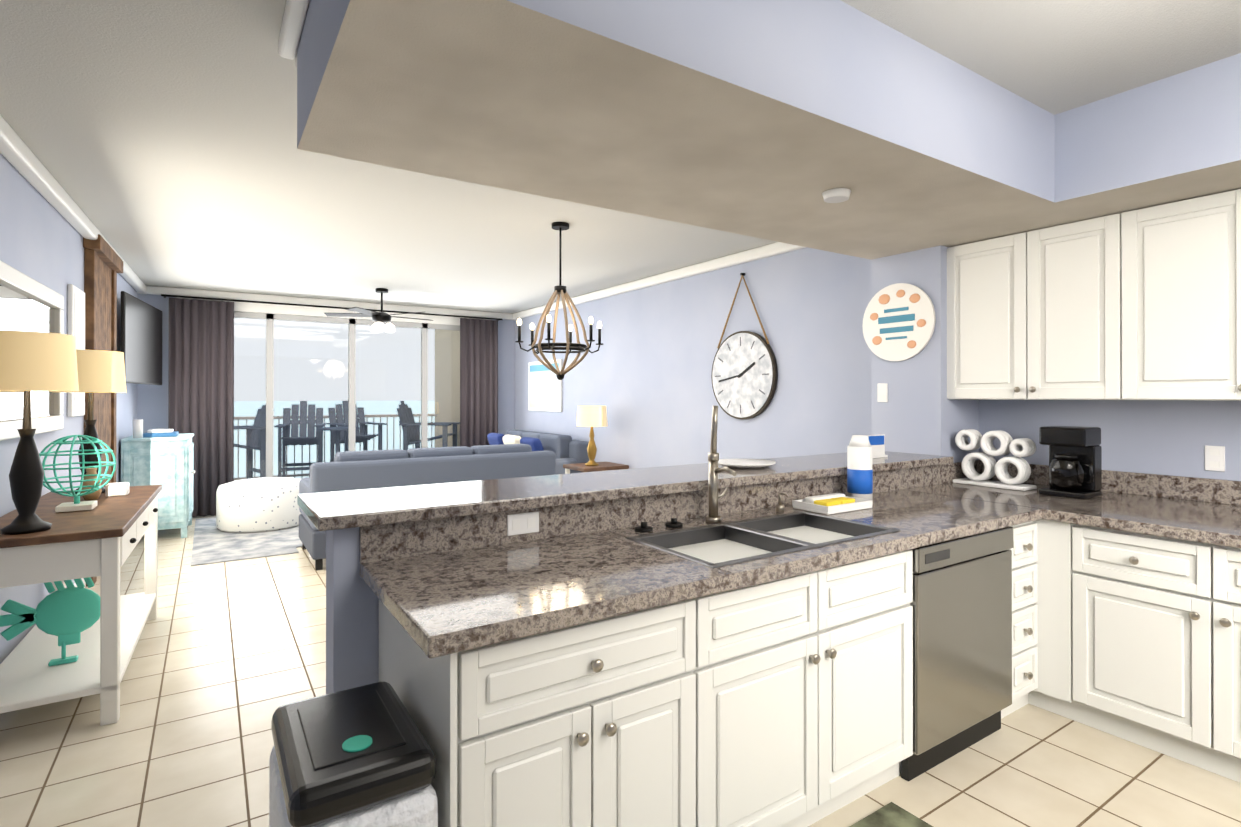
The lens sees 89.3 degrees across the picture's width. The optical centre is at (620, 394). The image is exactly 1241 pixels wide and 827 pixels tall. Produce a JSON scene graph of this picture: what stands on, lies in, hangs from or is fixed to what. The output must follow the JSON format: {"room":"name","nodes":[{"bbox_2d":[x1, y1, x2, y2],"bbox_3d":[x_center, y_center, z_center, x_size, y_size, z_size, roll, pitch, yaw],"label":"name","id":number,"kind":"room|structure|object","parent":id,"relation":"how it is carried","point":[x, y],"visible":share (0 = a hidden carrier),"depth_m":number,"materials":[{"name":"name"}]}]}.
{"room":"living room and kitchen","nodes":[
{"label":"living room and kitchen","id":0,"kind":"room"},
{"bbox_2d":[0,153,137,663],"bbox_3d":[-2.454,0.085,2.048,0.516,2.660,11.900,0,0,-33],"label":"wall","id":1,"kind":"structure","parent":0,"point":[41,239],"depth_m":3.67,"materials":[{"name":"blue paint"}]},
{"bbox_2d":[0,391,23,440],"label":"framed mirror","id":2,"kind":"object","parent":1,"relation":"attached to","point":[11,402],"depth_m":3.10,"materials":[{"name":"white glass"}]},
{"bbox_2d":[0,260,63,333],"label":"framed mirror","id":3,"kind":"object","parent":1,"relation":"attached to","point":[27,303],"depth_m":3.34,"materials":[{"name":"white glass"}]},
{"bbox_2d":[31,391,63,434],"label":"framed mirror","id":4,"kind":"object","parent":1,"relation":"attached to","point":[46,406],"depth_m":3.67,"materials":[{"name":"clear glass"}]},
{"bbox_2d":[0,115,145,292],"bbox_3d":[-2.358,-1.198,2.073,0.490,0.094,11.630,0,0,-33],"label":"crown molding","id":5,"kind":"structure","parent":1,"relation":"attached to","point":[20,156],"depth_m":3.53,"materials":[{"name":"white wood"}]},
{"bbox_2d":[67,284,84,416],"bbox_3d":[-3.783,-0.293,4.370,0.043,0.890,0.400,0,0,-33],"label":"framed picture","id":6,"kind":"object","parent":1,"relation":"attached to","point":[76,329],"visible":0.75,"depth_m":4.29,"materials":[{"name":"white"}]},
{"bbox_2d":[83,234,122,350],"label":"wall art","id":7,"kind":"object","parent":1,"relation":"attached to","point":[103,264],"depth_m":4.95},
{"bbox_2d":[93,392,116,486],"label":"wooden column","id":8,"kind":"structure","parent":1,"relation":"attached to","point":[104,404],"depth_m":5.23,"materials":[{"name":"brown wood"}]},
{"bbox_2d":[121,291,161,384],"bbox_3d":[-4.784,-0.512,6.263,0.283,0.820,1.444,0,0,-33],"label":"tv","id":9,"kind":"object","parent":1,"relation":"attached to","point":[141,334],"visible":0.88,"depth_m":6.13,"materials":[{"name":"black"}]},
{"bbox_2d":[137,293,514,435],"bbox_3d":[-3.650,0.104,8.347,4.770,2.660,0.150,0,0,-33],"label":"wall","id":10,"kind":"structure","parent":0,"point":[152,406],"depth_m":7.99,"materials":[{"name":"blue paint"}]},
{"bbox_2d":[137,285,512,319],"bbox_3d":[-3.627,-1.179,8.235,4.680,0.095,0.070,0,0,-33],"label":"crown molding","id":11,"kind":"structure","parent":10,"relation":"attached to","point":[155,290],"depth_m":8.01,"materials":[{"name":"white wood"}]},
{"bbox_2d":[161,294,501,320],"bbox_3d":[-3.507,-1.116,8.270,4.100,0.023,0.141,0,0,-33],"label":"curtain rod","id":12,"kind":"object","parent":10,"relation":"attached to","point":[179,296],"visible":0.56,"depth_m":7.89,"materials":[{"name":"black metal"}]},
{"bbox_2d":[168,298,233,516],"bbox_3d":[-4.864,0.158,7.303,0.634,2.515,0.093,0,0,-33],"label":"curtain","id":13,"kind":"object","parent":12,"relation":"hanging from","point":[201,376],"visible":0.71,"depth_m":7.31,"materials":[{"name":"grey fabric"}]},
{"bbox_2d":[460,318,497,446],"bbox_3d":[-2.054,0.164,9.144,0.573,2.515,0.093,0,0,-33],"label":"curtain","id":14,"kind":"object","parent":12,"relation":"hanging from","point":[478,381],"visible":0.73,"depth_m":9.13,"materials":[{"name":"grey fabric"}]},
{"bbox_2d":[234,311,459,479],"bbox_3d":[-3.584,0.214,8.384,3.930,2.440,0.060,0,0,-33],"label":"window","id":15,"kind":"structure","parent":10,"relation":"in","point":[352,324],"depth_m":8.34,"materials":[{"name":"clear glass"}]},
{"bbox_2d":[0,515,1240,826],"bbox_3d":[-0.591,1.478,3.216,5.470,0.120,11.820,0,0,-33],"label":"floor","id":16,"kind":"structure","parent":0,"point":[226,659],"depth_m":2.50,"materials":[{"name":"tile"}]},
{"bbox_2d":[0,485,161,725],"bbox_3d":[-2.771,0.998,3.224,0.595,0.840,1.580,0,0,-33],"label":"console table","id":17,"kind":"object","parent":16,"relation":"on","point":[102,538],"visible":0.94,"depth_m":2.73,"materials":[{"name":"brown wood"}]},
{"bbox_2d":[0,330,78,534],"bbox_3d":[-2.502,0.161,2.649,0.330,0.830,0.330,0,0,-33],"label":"table lamp","id":18,"kind":"object","parent":17,"relation":"on","point":[30,361],"visible":1,"depth_m":2.61,"materials":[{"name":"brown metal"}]},
{"bbox_2d":[0,577,99,666],"bbox_3d":[-2.619,1.044,2.893,0.366,0.404,0.040,0,0,-33],"label":"decor","id":19,"kind":"object","parent":17,"relation":"on","point":[69,614],"visible":0.85,"depth_m":2.90,"materials":[{"name":"teal"}]},
{"bbox_2d":[39,435,116,512],"bbox_3d":[-2.724,0.390,3.149,0.310,0.375,0.310,0,0,-33],"label":"globe","id":20,"kind":"object","parent":17,"relation":"on","point":[76,505],"visible":0.98,"depth_m":3.12,"materials":[{"name":"teal metal"}]},
{"bbox_2d":[52,350,125,493],"bbox_3d":[-3.103,0.164,3.679,0.330,0.830,0.330,0,0,-33],"label":"table lamp","id":21,"kind":"object","parent":17,"relation":"on","point":[100,371],"visible":0.62,"depth_m":3.63,"materials":[{"name":"brown metal"}]},
{"bbox_2d":[81,468,129,499],"bbox_3d":[-2.891,0.493,3.527,0.200,0.170,0.184,0,0,-33],"label":"trinkets","id":22,"kind":"object","parent":17,"relation":"on","point":[118,489],"visible":0.88,"depth_m":3.54,"materials":[{"name":"brown wood"}]},
{"bbox_2d":[121,433,194,537],"bbox_3d":[-4.717,0.928,6.450,0.582,1.000,0.790,0,0,-33],"label":"base cabinet","id":23,"kind":"object","parent":16,"relation":"on","point":[167,463],"visible":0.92,"depth_m":6.17,"materials":[{"name":"teal wood"}]},
{"bbox_2d":[133,419,178,437],"bbox_3d":[-4.672,0.337,6.327,0.352,0.180,0.410,0,0,-33],"label":"decor","id":24,"kind":"object","parent":23,"relation":"on","point":[138,428],"visible":1,"depth_m":6.23,"materials":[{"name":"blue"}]},
{"bbox_2d":[191,517,301,565],"bbox_3d":[-2.937,1.425,7.017,3.030,0.010,2.350,0,0,-33],"label":"area rug","id":25,"kind":"object","parent":16,"relation":"on","point":[212,543],"visible":0.43,"depth_m":5.93,"materials":[{"name":"grey fabric"}]},
{"bbox_2d":[216,477,300,532],"bbox_3d":[-3.874,1.172,6.816,0.860,0.490,0.860,0,0,-33],"label":"ottoman","id":26,"kind":"object","parent":25,"relation":"on","point":[254,505],"visible":0.94,"depth_m":6.47,"materials":[{"name":"fabric"}]},
{"bbox_2d":[326,527,378,693],"bbox_3d":[0.457,0.902,2.768,3.190,1.030,0.140,0,0,-33],"label":"wall","id":27,"kind":"structure","parent":16,"relation":"on","point":[352,629],"depth_m":1.87,"materials":[{"name":"blue paint"}]},
{"bbox_2d":[297,451,953,530],"bbox_3d":[0.376,0.367,2.846,3.238,0.039,0.505,0,0,-33],"label":"bar","id":28,"kind":"object","parent":27,"relation":"on","point":[327,511],"visible":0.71,"depth_m":2.30,"materials":[{"name":"stone"}]},
{"bbox_2d":[718,459,775,467],"bbox_3d":[0.594,0.336,3.027,0.304,0.022,0.304,0,0,-33],"label":"plate","id":29,"kind":"object","parent":28,"relation":"on","point":[745,463],"visible":0.92,"depth_m":3.07,"materials":[{"name":"white ceramic"}]},
{"bbox_2d":[867,434,887,457],"bbox_3d":[1.407,0.286,3.464,0.160,0.124,0.040,0,0,-33],"label":"card holder","id":30,"kind":"object","parent":28,"relation":"on","point":[877,442],"visible":0.74,"depth_m":3.46,"materials":[{"name":"white plastic"}]},
{"bbox_2d":[359,460,982,563],"bbox_3d":[0.703,0.446,2.831,3.528,0.113,0.021,0,0,-33],"label":"backsplash","id":31,"kind":"structure","parent":27,"relation":"attached to","point":[386,541],"depth_m":2.32,"materials":[{"name":"brown stone"}]},
{"bbox_2d":[507,512,538,535],"bbox_3d":[-0.330,0.440,2.137,0.116,0.070,0.008,0,0,-33],"label":"outlet","id":32,"kind":"object","parent":31,"relation":"attached to","point":[522,523],"visible":1,"depth_m":2.13,"materials":[{"name":"white plastic"}]},
{"bbox_2d":[269,681,437,826],"bbox_3d":[-0.612,1.077,1.416,0.288,0.671,0.438,0,0,-33],"label":"trash can","id":33,"kind":"object","parent":16,"relation":"on","point":[362,756],"visible":1,"depth_m":1.30,"materials":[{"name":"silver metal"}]},
{"bbox_2d":[299,444,555,569],"bbox_3d":[-1.812,0.962,6.040,2.200,0.930,0.960,0,0,-33],"label":"sofa","id":34,"kind":"object","parent":16,"relation":"on","point":[356,470],"visible":0.44,"depth_m":5.53,"materials":[{"name":"blue"}]},
{"bbox_2d":[487,430,588,474],"bbox_3d":[-1.292,0.969,8.185,0.940,0.930,2.000,0,0,-33],"label":"sofa","id":35,"kind":"object","parent":16,"relation":"on","point":[566,449],"visible":0.35,"depth_m":7.64,"materials":[{"name":"blue"}]},
{"bbox_2d":[379,592,726,826],"bbox_3d":[-0.233,0.981,1.813,0.739,0.865,0.694,0,0,-33],"label":"base cabinet","id":36,"kind":"object","parent":16,"relation":"on","point":[622,722],"depth_m":1.54,"materials":[{"name":"white wood"}]},
{"bbox_2d":[360,488,1042,663],"bbox_3d":[0.540,0.521,2.315,2.690,0.049,0.708,0,0,-33],"label":"countertop","id":37,"kind":"structure","parent":36,"relation":"on","point":[458,601],"depth_m":1.78,"materials":[{"name":"brown stone"}]},
{"bbox_2d":[635,522,652,531],"bbox_3d":[0.086,0.485,2.305,0.065,0.029,0.066,0,0,-33],"label":"stopper","id":38,"kind":"object","parent":37,"relation":"on","point":[643,528],"depth_m":2.29,"materials":[{"name":"black"}]},
{"bbox_2d":[665,518,682,527],"bbox_3d":[0.203,0.485,2.382,0.065,0.029,0.066,0,0,-33],"label":"stopper","id":39,"kind":"object","parent":37,"relation":"on","point":[673,523],"depth_m":2.37,"materials":[{"name":"black"}]},
{"bbox_2d":[631,524,810,563],"bbox_3d":[0.335,0.597,2.116,0.414,0.194,0.404,0,0,-33],"label":"sink","id":40,"kind":"object","parent":37,"relation":"in","point":[716,543],"depth_m":2.24,"materials":[{"name":"silver metal"}]},
{"bbox_2d":[706,406,736,522],"bbox_3d":[0.410,0.272,2.439,0.109,0.456,0.153,0,0,-33],"label":"faucet","id":41,"kind":"object","parent":37,"relation":"attached to","point":[714,471],"visible":1,"depth_m":2.45,"materials":[{"name":"silver metal"}]},
{"bbox_2d":[776,493,788,512],"bbox_3d":[0.688,0.458,2.664,0.035,0.086,0.066,0,0,-33],"label":"soap dispenser","id":42,"kind":"object","parent":37,"relation":"on","point":[779,507],"visible":1,"depth_m":2.66,"materials":[{"name":"silver metal"}]},
{"bbox_2d":[735,512,894,543],"bbox_3d":[0.712,0.598,2.362,0.414,0.194,0.404,0,0,-33],"label":"sink","id":43,"kind":"object","parent":37,"relation":"in","point":[805,525],"depth_m":2.50,"materials":[{"name":"silver metal"}]},
{"bbox_2d":[792,493,872,514],"bbox_3d":[0.933,0.476,2.764,0.300,0.049,0.190,0,0,-33],"label":"tray","id":44,"kind":"object","parent":37,"relation":"on","point":[832,503],"visible":0.98,"depth_m":2.71,"materials":[{"name":"white plastic"}]},
{"bbox_2d":[847,435,872,499],"bbox_3d":[1.114,0.346,2.926,0.112,0.310,0.112,0,0,-33],"label":"wipes canister","id":45,"kind":"object","parent":37,"relation":"on","point":[859,469],"visible":0.83,"depth_m":2.88,"materials":[{"name":"white plastic"}]},
{"bbox_2d":[563,462,628,473],"bbox_3d":[-0.274,1.105,6.951,0.570,0.650,0.480,0,0,-33],"label":"end table","id":46,"kind":"object","parent":16,"relation":"on","point":[601,466],"visible":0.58,"depth_m":6.83,"materials":[{"name":"brown wood"}]},
{"bbox_2d":[576,406,606,465],"bbox_3d":[-0.315,0.454,6.914,0.340,0.650,0.340,0,0,-33],"label":"table lamp","id":47,"kind":"object","parent":46,"relation":"on","point":[591,416],"visible":1,"depth_m":6.80,"materials":[{"name":"gold metal"}]},
{"bbox_2d":[727,564,842,826],"bbox_3d":[0.236,0.982,2.120,0.610,0.865,0.694,0,0,-33],"label":"base cabinet","id":48,"kind":"object","parent":16,"relation":"on","point":[753,658],"depth_m":1.90,"materials":[{"name":"white wood"}]},
{"bbox_2d":[843,544,926,806],"bbox_3d":[0.637,0.983,2.383,0.573,0.865,0.694,0,0,-33],"label":"base cabinet","id":49,"kind":"object","parent":16,"relation":"on","point":[883,593],"depth_m":2.17,"materials":[{"name":"white wood"}]},
{"bbox_2d":[849,802,932,826],"bbox_3d":[0.600,1.409,1.635,1.150,0.008,0.530,0,0,-33],"label":"kitchen mat","id":50,"kind":"object","parent":16,"relation":"on","point":[891,814],"visible":1,"depth_m":2.08,"materials":[{"name":"green fabric"}]},
{"bbox_2d":[923,524,1022,770],"bbox_3d":[1.150,0.984,2.719,0.769,0.865,0.694,0,0,-33],"label":"dishwasher","id":51,"kind":"object","parent":16,"relation":"on","point":[973,586],"depth_m":2.46,"materials":[{"name":"silver metal"}]},
{"bbox_2d":[1023,520,1046,709],"bbox_3d":[1.579,0.985,3.000,0.258,0.865,0.694,0,0,-33],"label":"base cabinet","id":52,"kind":"object","parent":16,"relation":"on","point":[1034,693],"depth_m":2.77,"materials":[{"name":"white wood"}]},
{"bbox_2d":[1043,520,1066,717],"bbox_3d":[2.215,0.985,2.984,0.828,0.865,0.305,0,0,-33],"label":"base cabinet","id":53,"kind":"object","parent":16,"relation":"on","point":[1054,535],"depth_m":2.73,"materials":[{"name":"white wood"}]},
{"bbox_2d":[1067,524,1186,762],"bbox_3d":[2.406,0.984,2.693,0.828,0.865,0.505,0,0,-33],"label":"base cabinet","id":54,"kind":"object","parent":16,"relation":"on","point":[1125,589],"depth_m":2.52,"materials":[{"name":"white wood"}]},
{"bbox_2d":[903,480,1240,547],"bbox_3d":[2.577,0.523,2.406,0.858,0.045,2.788,0,0,-33],"label":"countertop","id":55,"kind":"structure","parent":54,"relation":"on","point":[1193,521],"depth_m":2.69,"materials":[{"name":"brown stone"}]},
{"bbox_2d":[952,429,1036,490],"bbox_3d":[2.050,0.350,3.449,0.140,0.305,0.390,0,0,-33],"label":"wine rack","id":56,"kind":"object","parent":55,"relation":"on","point":[992,466],"visible":1,"depth_m":3.42,"materials":[{"name":"white plastic"}]},
{"bbox_2d":[1039,426,1101,499],"bbox_3d":[2.234,0.332,3.105,0.210,0.340,0.227,0,0,-33],"label":"coffee maker","id":57,"kind":"object","parent":55,"relation":"on","point":[1075,463],"visible":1,"depth_m":3.06,"materials":[{"name":"black plastic"}]},
{"bbox_2d":[1183,540,1240,782],"bbox_3d":[2.635,0.983,2.342,0.828,0.865,0.562,0,0,-33],"label":"base cabinet","id":58,"kind":"object","parent":16,"relation":"on","point":[1211,575],"depth_m":2.31,"materials":[{"name":"white wood"}]},
{"bbox_2d":[0,0,1240,313],"bbox_3d":[-0.613,-1.292,3.258,5.470,0.100,11.900,0,0,-33],"label":"ceiling","id":59,"kind":"structure","parent":0,"point":[158,138],"depth_m":3.27,"materials":[{"name":"grey paint"}]},
{"bbox_2d":[278,0,309,67],"bbox_3d":[-0.822,-1.199,1.692,0.074,0.095,1.170,0,0,-33],"label":"crown molding","id":60,"kind":"structure","parent":59,"relation":"attached to","point":[295,12],"depth_m":2.04,"materials":[{"name":"white wood"}]},
{"bbox_2d":[324,288,432,332],"bbox_3d":[-2.787,-0.976,7.363,1.209,0.507,1.193,0,0,-33],"label":"ceiling fan","id":61,"kind":"object","parent":59,"relation":"attached to","point":[380,319],"visible":1,"depth_m":7.26,"materials":[{"name":"black metal"}]},
{"bbox_2d":[515,222,602,379],"bbox_3d":[-0.437,-0.670,4.567,0.641,1.135,0.629,0,0,-33],"label":"chandelier","id":62,"kind":"object","parent":59,"relation":"hanging from","point":[562,291],"visible":1,"depth_m":4.54,"materials":[{"name":"black metal"}]},
{"bbox_2d":[297,0,1240,259],"bbox_3d":[1.835,-1.054,0.999,3.650,0.390,5.240,0,0,-33],"label":"ceiling soffit","id":63,"kind":"object","parent":59,"relation":"attached to","point":[773,120],"visible":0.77,"depth_m":2.16,"materials":[{"name":"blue paint"}]},
{"bbox_2d":[822,188,850,202],"bbox_3d":[0.912,-0.838,2.654,0.116,0.030,0.116,0,0,-33],"label":"smoke detector","id":64,"kind":"object","parent":63,"relation":"attached to","point":[836,195],"visible":1,"depth_m":2.62,"materials":[{"name":"white plastic"}]},
{"bbox_2d":[515,247,1240,480],"bbox_3d":[1.634,0.093,4.725,0.100,2.660,11.900,0,0,-33],"label":"wall","id":65,"kind":"structure","parent":0,"point":[643,374],"depth_m":5.21,"materials":[{"name":"blue paint"}]},
{"bbox_2d":[528,359,561,411],"bbox_3d":[-1.052,-0.115,8.704,0.032,0.700,1.000,0,0,-33],"label":"framed picture","id":66,"kind":"object","parent":65,"relation":"attached to","point":[544,388],"visible":0.94,"depth_m":8.69,"materials":[{"name":"white"}]},
{"bbox_2d":[513,242,806,319],"bbox_3d":[0.127,-1.183,6.875,0.070,0.095,6.459,0,0,-33],"label":"crown molding","id":67,"kind":"structure","parent":65,"relation":"attached to","point":[776,248],"depth_m":6.12,"materials":[{"name":"white wood"}]},
{"bbox_2d":[711,273,777,419],"bbox_3d":[1.058,-0.418,5.462,0.055,1.276,0.770,0,0,-33],"label":"clock","id":68,"kind":"object","parent":65,"relation":"attached to","point":[744,375],"visible":1,"depth_m":5.41,"materials":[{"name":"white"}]},
{"bbox_2d":[947,217,1098,399],"bbox_3d":[2.265,-0.410,3.351,0.348,0.878,0.901,0,0,-33],"label":"upper cabinet","id":69,"kind":"object","parent":65,"relation":"attached to","point":[1023,308],"depth_m":3.27,"materials":[{"name":"white wood"}]},
{"bbox_2d":[983,461,1240,503],"bbox_3d":[2.933,0.446,2.626,0.022,0.110,2.766,0,0,-33],"label":"backsplash","id":70,"kind":"structure","parent":65,"relation":"attached to","point":[1143,484],"depth_m":3.06,"materials":[{"name":"brown stone"}]},
{"bbox_2d":[1099,189,1240,400],"bbox_3d":[2.723,-0.413,2.652,0.348,0.878,1.019,0,0,-33],"label":"upper cabinet","id":71,"kind":"object","parent":65,"relation":"attached to","point":[1142,304],"depth_m":2.77,"materials":[{"name":"white wood"}]},
{"bbox_2d":[1205,445,1224,471],"bbox_3d":[2.755,0.297,2.913,0.008,0.116,0.070,0,0,-33],"label":"outlet","id":72,"kind":"object","parent":65,"relation":"attached to","point":[1214,458],"visible":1,"depth_m":2.91,"materials":[{"name":"white plastic"}]},
{"bbox_2d":[871,245,978,461],"bbox_3d":[1.878,0.285,3.886,0.410,2.270,0.450,0,0,-33],"label":"wall","id":73,"kind":"structure","parent":0,"point":[918,412],"depth_m":3.71,"materials":[{"name":"blue paint"}]},
{"bbox_2d":[877,383,887,401],"bbox_3d":[1.623,-0.010,3.893,0.008,0.116,0.070,0,0,-33],"label":"light switch","id":74,"kind":"object","parent":73,"relation":"attached to","point":[882,392],"visible":1,"depth_m":3.89,"materials":[{"name":"white plastic"}]},
{"bbox_2d":[862,283,935,360],"bbox_3d":[1.672,-0.435,3.802,0.027,0.470,0.470,0,0,-33],"label":"sign","id":75,"kind":"object","parent":73,"relation":"attached to","point":[899,320],"visible":1,"depth_m":3.78,"materials":[{"name":"white"}]},
{"label":"outside","id":76,"kind":"structure","parent":0,"visible":0},
{"bbox_2d":[234,401,434,480],"bbox_3d":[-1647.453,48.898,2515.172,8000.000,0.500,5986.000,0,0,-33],"label":"sea","id":77,"kind":"structure","parent":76,"point":[277,410],"depth_m":750.16,"materials":[{"name":"teal liquid"}]},
{"bbox_2d":[434,329,459,446],"bbox_3d":[-2.674,0.072,10.810,0.180,2.980,2.899,0,0,-33],"label":"wall","id":78,"kind":"structure","parent":76,"point":[440,338],"depth_m":11.32,"materials":[{"name":"beige paint"}]},
{"bbox_3d":[-4.862,1.500,9.372,6.870,0.115,2.900,0,0,-33],"label":"floor","id":79,"kind":"structure","parent":76,"visible":0},
{"bbox_2d":[234,404,265,478],"bbox_3d":[-5.595,0.770,9.133,0.680,1.334,0.899,0,0,42],"label":"balcony chair","id":80,"kind":"object","parent":79,"relation":"on","point":[251,430],"depth_m":9.33,"materials":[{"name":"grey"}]},
{"bbox_2d":[274,401,325,476],"bbox_3d":[-5.033,0.772,9.919,0.680,1.334,0.899,0,0,-23],"label":"balcony chair","id":81,"kind":"object","parent":79,"relation":"on","point":[284,441],"depth_m":10.14,"materials":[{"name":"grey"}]},
{"bbox_2d":[234,414,436,480],"bbox_3d":[-5.960,0.902,10.209,5.964,1.084,0.060,0,0,-33],"label":"balcony railing","id":82,"kind":"object","parent":79,"relation":"on","point":[324,417],"depth_m":10.64,"materials":[{"name":"white metal"}]},
{"bbox_2d":[316,427,358,452],"bbox_3d":[-4.260,0.970,9.469,0.600,0.935,0.600,0,0,-33],"label":"table","id":83,"kind":"object","parent":79,"relation":"on","point":[337,430],"depth_m":9.44,"materials":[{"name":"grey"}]},
{"bbox_2d":[326,401,386,461],"bbox_3d":[-4.391,0.774,10.400,0.680,1.334,0.899,0,0,-43],"label":"balcony chair","id":84,"kind":"object","parent":79,"relation":"on","point":[360,419],"depth_m":10.51,"materials":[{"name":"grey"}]},
{"bbox_2d":[397,401,459,450],"bbox_3d":[-3.171,0.773,10.362,0.899,1.334,0.680,0,0,2],"label":"balcony chair","id":85,"kind":"object","parent":79,"relation":"on","point":[407,428],"depth_m":10.28,"materials":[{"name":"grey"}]}
]}

